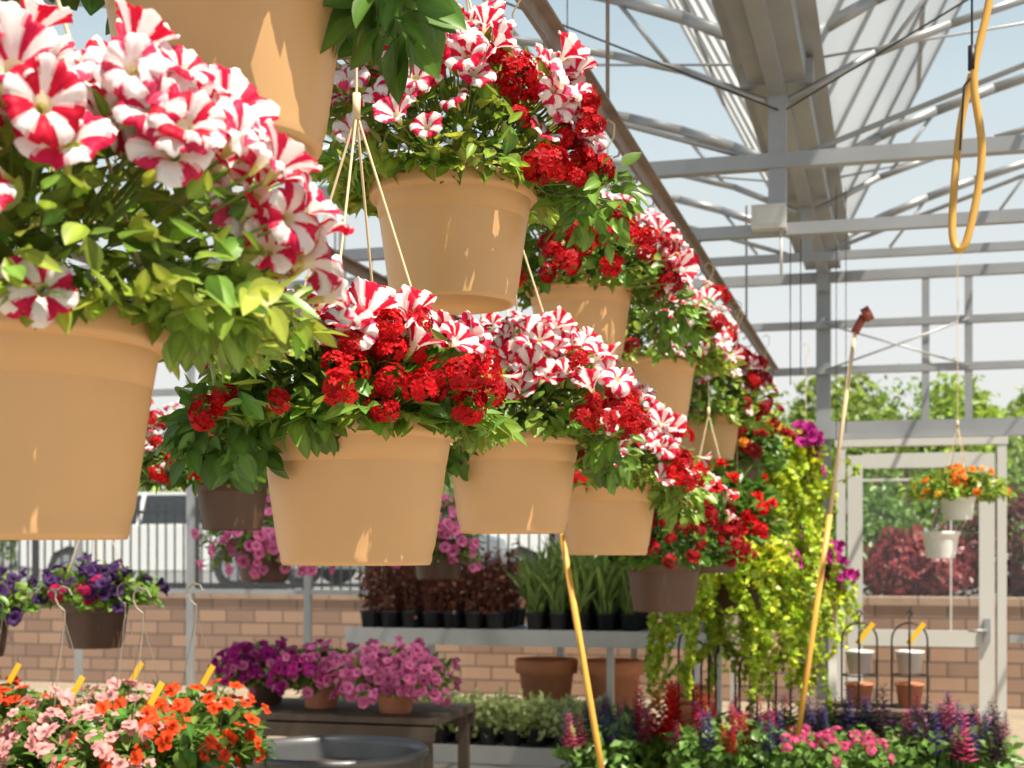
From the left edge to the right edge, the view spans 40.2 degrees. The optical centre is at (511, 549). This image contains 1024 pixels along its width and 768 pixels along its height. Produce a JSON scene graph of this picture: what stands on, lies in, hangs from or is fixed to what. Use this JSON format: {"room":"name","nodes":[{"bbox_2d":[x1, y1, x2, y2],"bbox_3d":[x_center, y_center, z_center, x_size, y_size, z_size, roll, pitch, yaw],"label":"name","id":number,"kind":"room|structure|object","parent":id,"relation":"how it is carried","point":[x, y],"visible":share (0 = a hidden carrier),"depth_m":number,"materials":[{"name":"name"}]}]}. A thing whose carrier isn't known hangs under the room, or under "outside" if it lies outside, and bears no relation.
{"room":"greenhouse","nodes":[
{"label":"greenhouse","id":0,"kind":"room"},
{"bbox_2d":[231,764,522,767],"bbox_3d":[0.699,1.650,4.473,15.000,0.100,12.000,0,0,15],"label":"floor","id":1,"kind":"structure","parent":0,"point":[434,765],"depth_m":10.35,"materials":[{"name":"concrete"}]},
{"bbox_2d":[246,735,428,767],"bbox_3d":[-0.710,1.192,5.582,0.760,0.815,0.760,0,0,15],"label":"tub","id":2,"kind":"object","parent":1,"relation":"on","point":[381,751],"visible":0.79,"depth_m":5.85,"materials":[{"name":"silver metal"}]},
{"bbox_2d":[301,758,368,760],"bbox_3d":[-0.710,0.880,5.582,0.690,0.001,0.690,0,0,15],"label":"water","id":3,"kind":"object","parent":2,"relation":"in","point":[318,759],"visible":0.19,"depth_m":5.88,"materials":[{"name":"grey liquid"}]},
{"bbox_2d":[220,698,475,767],"bbox_3d":[-0.884,1.200,7.132,1.250,0.800,0.700,0,0,15],"label":"display table","id":4,"kind":"object","parent":1,"relation":"on","point":[290,718],"visible":0.61,"depth_m":6.81,"materials":[{"name":"brown wood"}]},
{"bbox_2d":[208,636,301,704],"bbox_3d":[-1.287,0.623,7.255,0.662,0.353,0.579,0,0,15],"label":"petunia","id":5,"kind":"object","parent":4,"relation":"on","point":[242,665],"visible":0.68,"depth_m":7.12,"materials":[{"name":"plant"}]},
{"bbox_2d":[248,676,281,704],"bbox_3d":[-1.281,0.723,7.292,0.215,0.152,0.215,0,0,15],"label":"pot","id":6,"kind":"object","parent":5,"relation":"on","point":[264,695],"depth_m":7.21,"materials":[{"name":"brown plastic"}]},
{"bbox_2d":[264,638,362,708],"bbox_3d":[-0.953,0.623,7.083,0.687,0.352,0.565,0,0,15],"label":"petunia","id":7,"kind":"object","parent":4,"relation":"on","point":[312,665],"visible":0.84,"depth_m":6.94,"materials":[{"name":"plant"}]},
{"bbox_2d":[302,680,337,708],"bbox_3d":[-0.970,0.723,7.104,0.215,0.152,0.215,0,0,15],"label":"pot","id":8,"kind":"object","parent":7,"relation":"on","point":[320,700],"depth_m":7.03,"materials":[{"name":"ceramic"}]},
{"bbox_2d":[328,635,462,713],"bbox_3d":[-0.565,0.606,6.885,0.669,0.387,0.732,0,0,-18],"label":"petunia","id":9,"kind":"object","parent":4,"relation":"on","point":[383,668],"visible":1,"depth_m":6.64,"materials":[{"name":"plant"}]},
{"bbox_2d":[375,679,417,713],"bbox_3d":[-0.571,0.723,6.891,0.215,0.152,0.215,0,0,15],"label":"pot","id":10,"kind":"object","parent":9,"relation":"on","point":[403,705],"depth_m":6.82,"materials":[{"name":"ceramic"}]},
{"bbox_2d":[345,623,740,766],"bbox_3d":[0.062,1.050,8.802,2.600,1.120,1.410,0,0,15],"label":"bench","id":11,"kind":"object","parent":1,"relation":"on","point":[520,635],"visible":0.3,"depth_m":8.47,"materials":[{"name":"metal"}]},
{"bbox_2d":[294,691,377,699],"bbox_3d":[-0.993,0.978,8.626,0.697,0.345,0.554,0,0,15],"label":"seedlings","id":12,"kind":"object","parent":11,"relation":"on","point":[360,693],"visible":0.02,"depth_m":8.52,"materials":[{"name":"green plant"}]},
{"bbox_2d":[354,536,526,628],"bbox_3d":[-0.444,0.184,9.172,1.075,0.632,0.817,0,0,15],"label":"potted plants","id":13,"kind":"object","parent":11,"relation":"on","point":[473,607],"visible":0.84,"depth_m":8.94,"materials":[{"name":"brown plant"}]},
{"bbox_2d":[418,686,616,747],"bbox_3d":[-0.032,0.989,8.374,1.329,0.323,0.618,0,0,15],"label":"potted plants","id":14,"kind":"object","parent":11,"relation":"on","point":[519,721],"visible":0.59,"depth_m":8.20,"materials":[{"name":"green plant"}]},
{"bbox_2d":[515,656,577,705],"bbox_3d":[0.222,0.923,9.008,0.410,0.450,0.410,0,0,15],"label":"terracotta planter","id":15,"kind":"object","parent":11,"relation":"on","point":[546,674],"visible":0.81,"depth_m":8.86,"materials":[{"name":"brown ceramic"}]},
{"bbox_2d":[499,535,676,631],"bbox_3d":[0.515,0.152,8.880,1.122,0.695,1.012,0,0,27],"label":"ornamental grass","id":16,"kind":"object","parent":11,"relation":"on","point":[603,598],"depth_m":8.63,"materials":[{"name":"green plant"}]},
{"bbox_2d":[580,658,643,714],"bbox_3d":[0.637,0.923,8.895,0.410,0.450,0.410,0,0,15],"label":"terracotta planter","id":17,"kind":"object","parent":11,"relation":"on","point":[627,671],"visible":0.61,"depth_m":8.75,"materials":[{"name":"brown ceramic"}]},
{"bbox_2d":[661,611,738,632],"bbox_3d":[1.172,0.333,8.670,0.577,0.335,0.699,0,0,15],"label":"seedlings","id":18,"kind":"object","parent":11,"relation":"on","point":[702,626],"visible":0.02,"depth_m":8.47,"materials":[{"name":"white plant"}]},
{"bbox_2d":[558,532,604,767],"bbox_3d":[0.287,0.604,5.002,0.368,1.996,0.032,0,0,0],"label":"pole","id":19,"kind":"object","parent":1,"relation":"on","point":[562,539],"visible":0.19,"depth_m":4.99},
{"bbox_2d":[677,625,800,725],"bbox_3d":[1.131,0.981,7.154,0.687,1.237,0.450,0,0,15],"label":"stakes","id":20,"kind":"object","parent":1,"relation":"on","point":[681,635],"visible":0.38,"depth_m":7.12,"materials":[{"name":"black metal"}]},
{"bbox_2d":[828,628,837,699],"bbox_3d":[1.989,1.044,8.682,0.140,1.112,0.140,0,0,15],"label":"post","id":21,"kind":"object","parent":1,"relation":"on","point":[832,663],"visible":0.35,"depth_m":8.66,"materials":[{"name":"plastic"}]},
{"bbox_2d":[804,700,979,732],"bbox_3d":[1.872,1.190,6.978,0.850,0.820,0.450,0,0,15],"label":"display stand","id":22,"kind":"object","parent":1,"relation":"on","point":[899,712],"visible":0.21,"depth_m":6.85,"materials":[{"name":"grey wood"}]},
{"bbox_2d":[841,610,877,707],"bbox_3d":[1.722,0.539,6.941,0.180,0.483,0.178,0,0,15],"label":"pot holder","id":23,"kind":"object","parent":22,"relation":"on","point":[859,661],"visible":0.91,"depth_m":6.89,"materials":[{"name":"black metal"}]},
{"bbox_2d":[891,610,927,709],"bbox_3d":[1.967,0.539,6.927,0.180,0.483,0.178,0,0,15],"label":"pot holder","id":24,"kind":"object","parent":22,"relation":"on","point":[909,662],"visible":0.98,"depth_m":6.88,"materials":[{"name":"black metal"}]},
{"bbox_3d":[1.165,1.367,8.855,0.600,0.465,0.500,0,0,15],"label":"shelf","id":25,"kind":"object","parent":1,"relation":"on","visible":0},
{"bbox_2d":[666,684,722,725],"bbox_3d":[1.159,1.000,8.908,0.360,0.260,0.360,0,0,15],"label":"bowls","id":26,"kind":"object","parent":25,"relation":"on","point":[685,706],"visible":0.19,"depth_m":8.77,"materials":[{"name":"ceramic"}]},
{"bbox_3d":[-1.261,1.200,4.126,1.400,0.800,1.300,0,0,15],"label":"bench","id":27,"kind":"object","parent":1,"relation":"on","visible":0},
{"bbox_2d":[0,582,70,738],"bbox_3d":[-1.626,0.451,4.480,0.582,0.697,0.502,0,0,3],"label":"potted impatiens","id":28,"kind":"object","parent":27,"relation":"on","point":[9,696],"visible":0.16,"depth_m":4.43,"materials":[{"name":"plant"}]},
{"bbox_2d":[0,586,157,767],"bbox_3d":[-1.285,0.451,4.000,0.576,0.697,0.544,0,0,23],"label":"potted impatiens","id":29,"kind":"object","parent":27,"relation":"on","point":[25,748],"visible":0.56,"depth_m":3.92,"materials":[{"name":"plant"}]},
{"bbox_2d":[39,582,181,737],"bbox_3d":[-1.253,0.451,4.544,0.478,0.697,0.613,0,0,26],"label":"potted impatiens","id":30,"kind":"object","parent":27,"relation":"on","point":[113,690],"visible":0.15,"depth_m":4.49,"materials":[{"name":"plant"}]},
{"bbox_2d":[42,587,240,767],"bbox_3d":[-1.030,0.451,3.819,0.578,0.697,0.563,0,0,-12],"label":"potted impatiens","id":31,"kind":"object","parent":27,"relation":"on","point":[104,743],"visible":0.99,"depth_m":3.75,"materials":[{"name":"plant"}]},
{"bbox_2d":[113,583,276,767],"bbox_3d":[-0.986,0.451,4.417,0.490,0.697,0.664,0,0,6],"label":"potted impatiens","id":32,"kind":"object","parent":27,"relation":"on","point":[250,746],"visible":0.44,"depth_m":4.35,"materials":[{"name":"plant"}]},
{"bbox_3d":[1.270,1.340,6.287,1.950,0.520,1.000,0,0,15],"label":"bench","id":33,"kind":"object","parent":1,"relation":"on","visible":0},
{"bbox_2d":[551,687,654,767],"bbox_3d":[0.461,0.878,6.466,0.469,0.415,1.003,0,0,15],"label":"salvia","id":34,"kind":"object","parent":33,"relation":"on","point":[619,743],"visible":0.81,"depth_m":6.15,"materials":[{"name":"green plant"}]},
{"bbox_2d":[627,679,706,767],"bbox_3d":[0.711,0.834,6.309,0.306,0.490,0.374,0,0,-30],"label":"potted celosia","id":35,"kind":"object","parent":33,"relation":"on","point":[654,750],"visible":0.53,"depth_m":6.29,"materials":[{"name":"plant"}]},
{"bbox_2d":[662,694,793,767],"bbox_3d":[1.016,0.875,6.331,0.601,0.410,1.029,0,0,15],"label":"salvia","id":36,"kind":"object","parent":33,"relation":"on","point":[738,742],"visible":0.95,"depth_m":6.02,"materials":[{"name":"green plant"}]},
{"bbox_2d":[769,723,894,767],"bbox_3d":[1.367,0.916,6.000,0.549,0.328,0.539,0,0,15],"label":"flowers","id":37,"kind":"object","parent":33,"relation":"on","point":[852,753],"visible":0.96,"depth_m":5.88,"materials":[{"name":"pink plant"}]},
{"bbox_2d":[792,306,874,759],"bbox_3d":[1.363,0.014,5.999,0.374,2.115,0.070,0,0,7],"label":"wand","id":38,"kind":"object","parent":33,"relation":"on","point":[867,315],"visible":1,"depth_m":5.99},
{"bbox_2d":[779,683,896,766],"bbox_3d":[1.507,0.851,6.425,0.592,0.459,0.456,0,0,15],"label":"salvia","id":39,"kind":"object","parent":33,"relation":"on","point":[847,724],"visible":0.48,"depth_m":6.35,"materials":[{"name":"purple plant"}]},
{"bbox_2d":[882,691,1023,767],"bbox_3d":[1.908,0.863,6.084,0.591,0.434,1.037,0,0,15],"label":"salvia","id":40,"kind":"object","parent":33,"relation":"on","point":[946,743],"visible":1,"depth_m":5.80,"materials":[{"name":"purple plant"}]},
{"bbox_2d":[13,145,1023,291],"bbox_3d":[2.158,-2.453,9.725,14.439,1.306,0.056,0,0,15],"label":"roof truss","id":41,"kind":"object","parent":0,"point":[822,279],"depth_m":9.59,"materials":[{"name":"grey metal"}]},
{"bbox_2d":[22,208,1023,767],"bbox_3d":[2.055,-0.689,9.843,14.800,4.578,0.175,0,0,15],"label":"wall","id":42,"kind":"structure","parent":0,"point":[970,426],"depth_m":9.69,"materials":[{"name":"metal"}]},
{"bbox_2d":[835,436,1007,732],"bbox_3d":[2.783,0.420,9.544,1.130,2.360,0.110,0,0,15],"label":"door","id":43,"kind":"structure","parent":42,"relation":"in","point":[936,638],"depth_m":9.45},
{"bbox_2d":[845,499,990,642],"bbox_3d":[2.745,0.400,9.492,0.945,1.500,0.080,0,0,15],"label":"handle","id":44,"kind":"object","parent":43,"relation":"attached to","point":[987,622],"depth_m":9.36,"materials":[{"name":"grey metal"}]},
{"bbox_2d":[30,0,1023,276],"bbox_3d":[1.146,-2.215,5.906,14.489,1.781,0.100,0,0,15],"label":"roof truss","id":45,"kind":"object","parent":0,"point":[777,161],"depth_m":5.87,"materials":[{"name":"grey metal"}]},
{"bbox_2d":[80,73,1023,296],"bbox_3d":[1.671,-2.362,7.836,14.489,1.488,0.056,0,0,15],"label":"roof truss","id":46,"kind":"object","parent":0,"point":[927,115],"depth_m":7.77,"materials":[{"name":"grey metal"}]},
{"bbox_2d":[327,0,1023,183],"bbox_3d":[0.991,-2.584,5.433,12.432,1.080,9.005,0,0,15],"label":"roof truss","id":47,"kind":"structure","parent":0,"point":[522,47],"depth_m":6.30,"materials":[{"name":"grey metal"}]},
{"bbox_2d":[0,566,41,656],"bbox_3d":[-2.303,-0.387,6.002,0.539,1.689,0.654,0,0,-4],"label":"hanging flower basket","id":48,"kind":"object","parent":47,"relation":"hanging from","point":[14,611],"visible":0.84,"depth_m":5.93,"materials":[{"name":"plant"}]},
{"bbox_2d":[70,232,335,266],"bbox_3d":[-1.794,-1.559,5.929,0.039,0.783,9.300,0,0,15],"label":"rail","id":49,"kind":"object","parent":47,"relation":"attached to","point":[82,258],"visible":0.02,"depth_m":5.91,"materials":[{"name":"grey metal"}]},
{"bbox_2d":[12,540,169,648],"bbox_3d":[-1.782,-0.407,6.006,0.533,1.649,0.609,0,0,27],"label":"hanging flower basket","id":50,"kind":"object","parent":49,"relation":"hanging from","point":[95,614],"visible":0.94,"depth_m":5.88,"materials":[{"name":"plant"}]},
{"bbox_2d":[191,492,334,581],"bbox_3d":[-1.251,-0.537,6.942,0.668,1.389,0.677,0,0,-29],"label":"hanging flower basket","id":51,"kind":"object","parent":49,"relation":"hanging from","point":[257,557],"visible":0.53,"depth_m":6.80,"materials":[{"name":"plant"}]},
{"bbox_2d":[111,155,459,320],"bbox_3d":[-0.829,-1.559,5.666,0.039,0.783,9.300,0,0,15],"label":"rail","id":52,"kind":"object","parent":47,"relation":"attached to","point":[350,265],"visible":0.07,"depth_m":6.21,"materials":[{"name":"grey metal"}]},
{"bbox_2d":[94,186,183,486],"bbox_3d":[-1.356,-0.658,4.552,0.590,1.146,0.671,0,0,-10],"label":"hanging flower basket","id":53,"kind":"object","parent":52,"relation":"hanging from","point":[154,440],"visible":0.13,"depth_m":4.42,"materials":[{"name":"plant"}]},
{"bbox_2d":[139,186,268,530],"bbox_3d":[-0.945,-0.648,4.633,0.600,1.167,0.568,0,0,13],"label":"hanging flower basket","id":54,"kind":"object","parent":52,"relation":"hanging from","point":[224,507],"visible":0.2,"depth_m":4.56,"materials":[{"name":"plastic"}]},
{"bbox_2d":[391,484,487,579],"bbox_3d":[-0.406,-0.537,7.501,0.515,1.389,0.624,0,0,7],"label":"hanging flower basket","id":55,"kind":"object","parent":52,"relation":"hanging from","point":[447,556],"visible":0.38,"depth_m":7.38,"materials":[{"name":"plant"}]},
{"bbox_2d":[503,0,778,377],"bbox_3d":[0.618,-1.559,5.272,0.039,0.783,9.300,0,0,15],"label":"rail","id":56,"kind":"object","parent":47,"relation":"attached to","point":[539,13],"visible":0.58,"depth_m":4.47,"materials":[{"name":"metal"}]},
{"bbox_2d":[0,0,360,539],"bbox_3d":[-0.497,-0.621,1.379,0.658,1.221,0.590,0,0,-27],"label":"hanging flower basket","id":57,"kind":"object","parent":56,"relation":"hanging from","point":[78,373],"visible":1,"depth_m":1.26,"materials":[{"name":"beige plastic"}]},
{"bbox_2d":[1,0,466,170],"bbox_3d":[-0.316,-0.851,1.634,0.513,0.761,0.552,0,0,31],"label":"hanging flower basket","id":58,"kind":"object","parent":56,"relation":"hanging from","point":[289,50],"visible":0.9,"depth_m":1.58,"materials":[{"name":"beige plastic"}]},
{"bbox_2d":[154,67,526,565],"bbox_3d":[-0.246,-0.605,2.086,0.515,1.254,0.581,0,0,9],"label":"hanging flower basket","id":59,"kind":"object","parent":56,"relation":"hanging from","point":[353,451],"visible":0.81,"depth_m":1.96,"materials":[{"name":"beige plastic"}]},
{"bbox_2d":[310,0,652,314],"bbox_3d":[-0.127,-0.839,2.535,0.678,0.785,0.572,0,0,-42],"label":"hanging flower basket","id":60,"kind":"object","parent":56,"relation":"hanging from","point":[460,228],"visible":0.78,"depth_m":2.43,"materials":[{"name":"beige plastic"}]},
{"bbox_2d":[444,0,651,533],"bbox_3d":[0.006,-0.634,2.975,0.530,1.196,0.634,0,0,-11],"label":"hanging flower basket","id":61,"kind":"object","parent":56,"relation":"hanging from","point":[522,489],"visible":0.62,"depth_m":2.87,"materials":[{"name":"beige plastic"}]},
{"bbox_2d":[514,185,715,363],"bbox_3d":[0.198,-0.877,3.858,0.649,0.709,0.720,0,0,-39],"label":"hanging flower basket","id":62,"kind":"object","parent":56,"relation":"hanging from","point":[596,297],"visible":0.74,"depth_m":3.77,"materials":[{"name":"beige plastic"}]},
{"bbox_2d":[558,119,717,554],"bbox_3d":[0.270,-0.609,3.958,0.547,1.246,0.624,0,0,-36],"label":"hanging flower basket","id":63,"kind":"object","parent":56,"relation":"hanging from","point":[599,522],"visible":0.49,"depth_m":3.88,"materials":[{"name":"beige plastic"}]},
{"bbox_2d":[592,471,756,612],"bbox_3d":[0.580,-0.500,5.292,0.539,1.464,0.697,0,0,-29],"label":"hanging flower basket","id":64,"kind":"object","parent":56,"relation":"hanging from","point":[660,580],"visible":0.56,"depth_m":5.17,"materials":[{"name":"plant"}]},
{"bbox_2d":[616,205,747,416],"bbox_3d":[0.504,-0.852,4.964,0.636,0.760,0.712,0,0,12],"label":"hanging flower basket","id":65,"kind":"object","parent":56,"relation":"hanging from","point":[672,379],"visible":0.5,"depth_m":4.87,"materials":[{"name":"beige plastic"}]},
{"bbox_2d":[651,262,792,572],"bbox_3d":[0.840,-0.567,5.955,0.685,1.329,0.598,0,0,-18],"label":"hanging flower basket","id":66,"kind":"object","parent":56,"relation":"hanging from","point":[753,502],"visible":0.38,"depth_m":5.87,"materials":[{"name":"plant"}]},
{"bbox_2d":[680,278,784,461],"bbox_3d":[0.886,-0.817,6.270,0.708,0.829,0.643,0,0,-44],"label":"hanging flower basket","id":67,"kind":"object","parent":56,"relation":"hanging from","point":[734,414],"visible":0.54,"depth_m":6.14,"materials":[{"name":"beige plastic"}]},
{"bbox_2d":[642,300,834,712],"bbox_3d":[1.108,-0.206,6.940,0.938,2.052,0.981,0,0,10],"label":"hanging flower basket","id":68,"kind":"object","parent":56,"relation":"hanging from","point":[774,575],"visible":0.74,"depth_m":6.72,"materials":[{"name":"plant"}]},
{"bbox_2d":[695,309,797,487],"bbox_3d":[1.154,-0.757,7.126,0.588,0.949,0.645,0,0,-33],"label":"hanging flower basket","id":69,"kind":"object","parent":56,"relation":"hanging from","point":[756,447],"visible":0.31,"depth_m":6.95,"materials":[{"name":"plant"}]},
{"bbox_2d":[739,335,863,623],"bbox_3d":[1.436,-0.404,7.993,0.899,1.656,0.946,0,0,-4],"label":"hanging flower basket","id":70,"kind":"object","parent":56,"relation":"hanging from","point":[801,479],"visible":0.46,"depth_m":7.79,"materials":[{"name":"plant"}]},
{"bbox_2d":[744,343,864,660],"bbox_3d":[1.725,-0.295,8.337,0.784,1.872,0.731,0,0,-12],"label":"hanging flower basket","id":71,"kind":"object","parent":56,"relation":"hanging from","point":[836,581],"visible":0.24,"depth_m":8.19,"materials":[{"name":"plant"}]},
{"bbox_2d":[667,0,767,187],"bbox_3d":[0.550,-3.514,7.157,1.487,2.888,4.928,0,0,15],"label":"bars","id":72,"kind":"object","parent":47,"relation":"attached to","point":[686,5],"visible":0.38,"depth_m":8.07,"materials":[{"name":"metal"}]},
{"bbox_2d":[670,0,767,179],"bbox_3d":[0.550,-3.514,7.157,1.456,2.848,4.900,0,0,15],"label":"sheet","id":73,"kind":"object","parent":47,"relation":"attached to","point":[706,8],"visible":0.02,"depth_m":7.88,"materials":[{"name":"white plastic"}]},
{"bbox_2d":[506,0,967,440],"bbox_3d":[1.375,-1.327,5.818,4.006,2.054,3.954,0,0,15],"label":"cables","id":74,"kind":"object","parent":47,"relation":"hanging from","point":[964,1],"visible":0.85,"depth_m":5.71,"materials":[{"name":"black metal"}]},
{"bbox_2d":[751,203,786,274],"bbox_3d":[1.076,-1.295,5.860,0.140,0.290,0.086,0,0,15],"label":"junction box","id":75,"kind":"object","parent":47,"relation":"attached to","point":[764,217],"visible":1,"depth_m":5.83,"materials":[{"name":"paint"}]},
{"bbox_2d":[711,0,850,273],"bbox_3d":[0.990,-1.998,5.431,0.380,0.166,9.000,0,0,15],"label":"channel","id":76,"kind":"object","parent":47,"relation":"attached to","point":[772,41],"visible":0.7,"depth_m":5.85,"materials":[{"name":"metal"}]},
{"bbox_3d":[1.200,-2.190,3.500,1.174,0.620,0.354,0,0,15],"label":"rail","id":77,"kind":"object","parent":76,"relation":"attached to","visible":0},
{"bbox_2d":[948,0,992,253],"bbox_3d":[1.160,-1.321,3.516,0.124,1.158,0.062,0,0,15],"label":"hose","id":78,"kind":"object","parent":77,"relation":"hanging from","point":[970,87],"visible":1,"depth_m":3.50,"materials":[{"name":"rubber"}]},
{"bbox_2d":[816,0,960,218],"bbox_3d":[2.244,-3.514,6.696,1.456,2.848,4.900,0,0,15],"label":"roof panel","id":79,"kind":"object","parent":47,"relation":"attached to","point":[839,40],"visible":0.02,"depth_m":7.50,"materials":[{"name":"white plastic"}]},
{"bbox_2d":[821,0,963,218],"bbox_3d":[2.244,-3.514,6.696,1.487,2.888,4.928,0,0,15],"label":"bars","id":80,"kind":"object","parent":47,"relation":"attached to","point":[921,14],"visible":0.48,"depth_m":7.83,"materials":[{"name":"metal"}]},
{"bbox_2d":[894,253,1016,519],"bbox_3d":[2.383,-0.897,7.485,0.609,1.470,0.555,0,0,38],"label":"hanging flower basket","id":81,"kind":"object","parent":47,"relation":"hanging from","point":[957,496],"visible":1,"depth_m":7.41,"materials":[{"name":"white plastic"}]},
{"bbox_2d":[921,527,960,557],"bbox_3d":[2.286,-0.040,7.462,0.203,0.166,0.203,0,0,15],"label":"hanging flower basket","id":82,"kind":"object","parent":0,"point":[941,543],"visible":0.99,"depth_m":7.39,"materials":[{"name":"white plastic"}]},
{"label":"outside","id":83,"kind":"structure","parent":0,"visible":0},
{"bbox_2d":[0,555,1023,596],"bbox_3d":[19.685,0.650,72.371,200.000,0.100,119.000,0,0,15],"label":"ground","id":84,"kind":"structure","parent":83,"point":[170,574],"depth_m":27.54,"materials":[{"name":"concrete"}]},
{"bbox_2d":[138,454,185,491],"bbox_3d":[-14.108,-2.377,47.408,7.176,6.171,7.097,0,0,15],"label":"tree","id":85,"kind":"object","parent":84,"relation":"on","point":[143,488],"visible":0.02,"depth_m":45.68,"materials":[{"name":"green plant"}]},
{"bbox_2d":[15,492,320,588],"bbox_3d":[-5.365,-0.147,22.186,4.500,1.495,1.800,0,0,9],"label":"parked car","id":86,"kind":"object","parent":84,"relation":"on","point":[144,499],"visible":0.29,"depth_m":21.39,"materials":[{"name":"white paint"}]},
{"bbox_2d":[2,496,555,589],"bbox_3d":[-5.099,-0.050,18.590,12.600,1.300,0.070,0,0,15],"label":"metal fence","id":87,"kind":"object","parent":84,"relation":"on","point":[35,543],"visible":0.19,"depth_m":18.39,"materials":[{"name":"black metal"}]},
{"bbox_2d":[288,511,533,583],"bbox_3d":[-2.007,-0.147,23.863,4.500,1.495,1.800,0,0,15],"label":"parked car","id":88,"kind":"object","parent":84,"relation":"on","point":[492,539],"visible":0.1,"depth_m":23.18,"materials":[{"name":"silver metal"}]},
{"bbox_2d":[0,451,1023,570],"bbox_3d":[3.761,-0.600,36.443,55.749,3.818,4.644,0,0,15],"label":"hedge","id":89,"kind":"object","parent":84,"relation":"on","point":[929,505],"visible":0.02,"depth_m":34.53,"materials":[{"name":"green plant"}]},
{"bbox_2d":[443,400,580,492],"bbox_3d":[-0.757,-2.448,42.667,6.239,6.314,6.496,0,0,38],"label":"tree","id":90,"kind":"object","parent":84,"relation":"on","point":[525,400],"visible":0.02,"depth_m":41.69,"materials":[{"name":"green plant"}]},
{"bbox_2d":[491,534,596,584],"bbox_3d":[1.501,-0.147,23.427,4.500,1.495,1.800,0,0,4],"label":"parked car","id":91,"kind":"object","parent":84,"relation":"on","point":[512,537],"visible":0.07,"depth_m":22.61,"materials":[{"name":"white paint"}]},
{"bbox_2d":[609,386,725,464],"bbox_3d":[5.314,-2.235,41.999,6.211,5.888,5.829,0,0,15],"label":"tree","id":92,"kind":"object","parent":84,"relation":"on","point":[711,399],"visible":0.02,"depth_m":41.49,"materials":[{"name":"green plant"}]},
{"bbox_2d":[711,389,833,543],"bbox_3d":[3.212,-0.778,20.136,2.911,3.571,3.413,0,0,15],"label":"shrub","id":93,"kind":"object","parent":84,"relation":"on","point":[781,395],"visible":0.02,"depth_m":19.83,"materials":[{"name":"green plant"}]},
{"bbox_2d":[781,366,903,528],"bbox_3d":[9.640,-2.652,41.880,5.304,6.719,5.432,0,0,15],"label":"tree","id":94,"kind":"object","parent":84,"relation":"on","point":[799,414],"visible":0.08,"depth_m":41.28,"materials":[{"name":"green plant"}]},
{"bbox_2d":[782,474,918,596],"bbox_3d":[3.993,-0.077,16.947,2.116,1.747,1.764,0,0,15],"label":"shrub","id":95,"kind":"object","parent":84,"relation":"on","point":[891,515],"visible":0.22,"depth_m":16.56,"materials":[{"name":"green plant"}]},
{"bbox_2d":[863,523,978,597],"bbox_3d":[4.715,0.190,16.126,1.519,1.018,1.326,0,0,15],"label":"shrub","id":96,"kind":"object","parent":84,"relation":"on","point":[919,578],"visible":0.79,"depth_m":15.83,"materials":[{"name":"red plant"}]},
{"bbox_2d":[831,358,1023,593],"bbox_3d":[5.427,-0.847,18.627,3.111,3.491,3.459,0,0,15],"label":"shrub","id":97,"kind":"object","parent":84,"relation":"on","point":[911,472],"visible":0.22,"depth_m":18.41,"materials":[{"name":"green plant"}]},
{"bbox_2d":[870,373,1023,514],"bbox_3d":[12.339,-2.148,39.056,4.490,5.714,4.218,0,0,-13],"label":"tree","id":98,"kind":"object","parent":84,"relation":"on","point":[996,411],"visible":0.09,"depth_m":38.45,"materials":[{"name":"green plant"}]},
{"bbox_2d":[939,475,1023,596],"bbox_3d":[5.819,-0.068,16.320,1.816,1.618,1.767,0,0,15],"label":"shrub","id":99,"kind":"object","parent":84,"relation":"on","point":[1015,584],"visible":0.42,"depth_m":16.02,"materials":[{"name":"green plant"}]},
{"bbox_2d":[974,385,1023,510],"bbox_3d":[15.650,-2.304,41.366,4.867,6.025,4.650,0,0,-17],"label":"tree","id":100,"kind":"object","parent":84,"relation":"on","point":[1020,398],"visible":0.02,"depth_m":40.92,"materials":[{"name":"green plant"}]},
{"bbox_2d":[993,398,1023,554],"bbox_3d":[7.911,-0.828,18.113,3.454,3.455,2.910,0,0,15],"label":"shrub","id":101,"kind":"object","parent":84,"relation":"on","point":[1016,448],"visible":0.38,"depth_m":18.20,"materials":[{"name":"green plant"}]},
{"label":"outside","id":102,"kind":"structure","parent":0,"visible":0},
{"bbox_2d":[0,681,1023,767],"bbox_3d":[3.360,1.660,12.351,60.000,0.100,4.600,0,0,15],"label":"ground","id":103,"kind":"structure","parent":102,"point":[1015,717],"depth_m":14.98,"materials":[{"name":"beige concrete"}]},
{"bbox_2d":[0,598,1023,708],"bbox_3d":[3.990,1.100,14.667,50.000,1.060,0.400,0,0,15],"label":"wall","id":104,"kind":"structure","parent":103,"relation":"on","point":[36,639],"depth_m":16.11,"materials":[{"name":"beige brick"}]},
{"bbox_2d":[10,592,1023,606],"bbox_3d":[3.748,0.530,14.733,39.990,0.080,0.460,0,0,15],"label":"capstone","id":105,"kind":"object","parent":104,"relation":"on","point":[871,600],"depth_m":14.51,"materials":[{"name":"grey concrete"}]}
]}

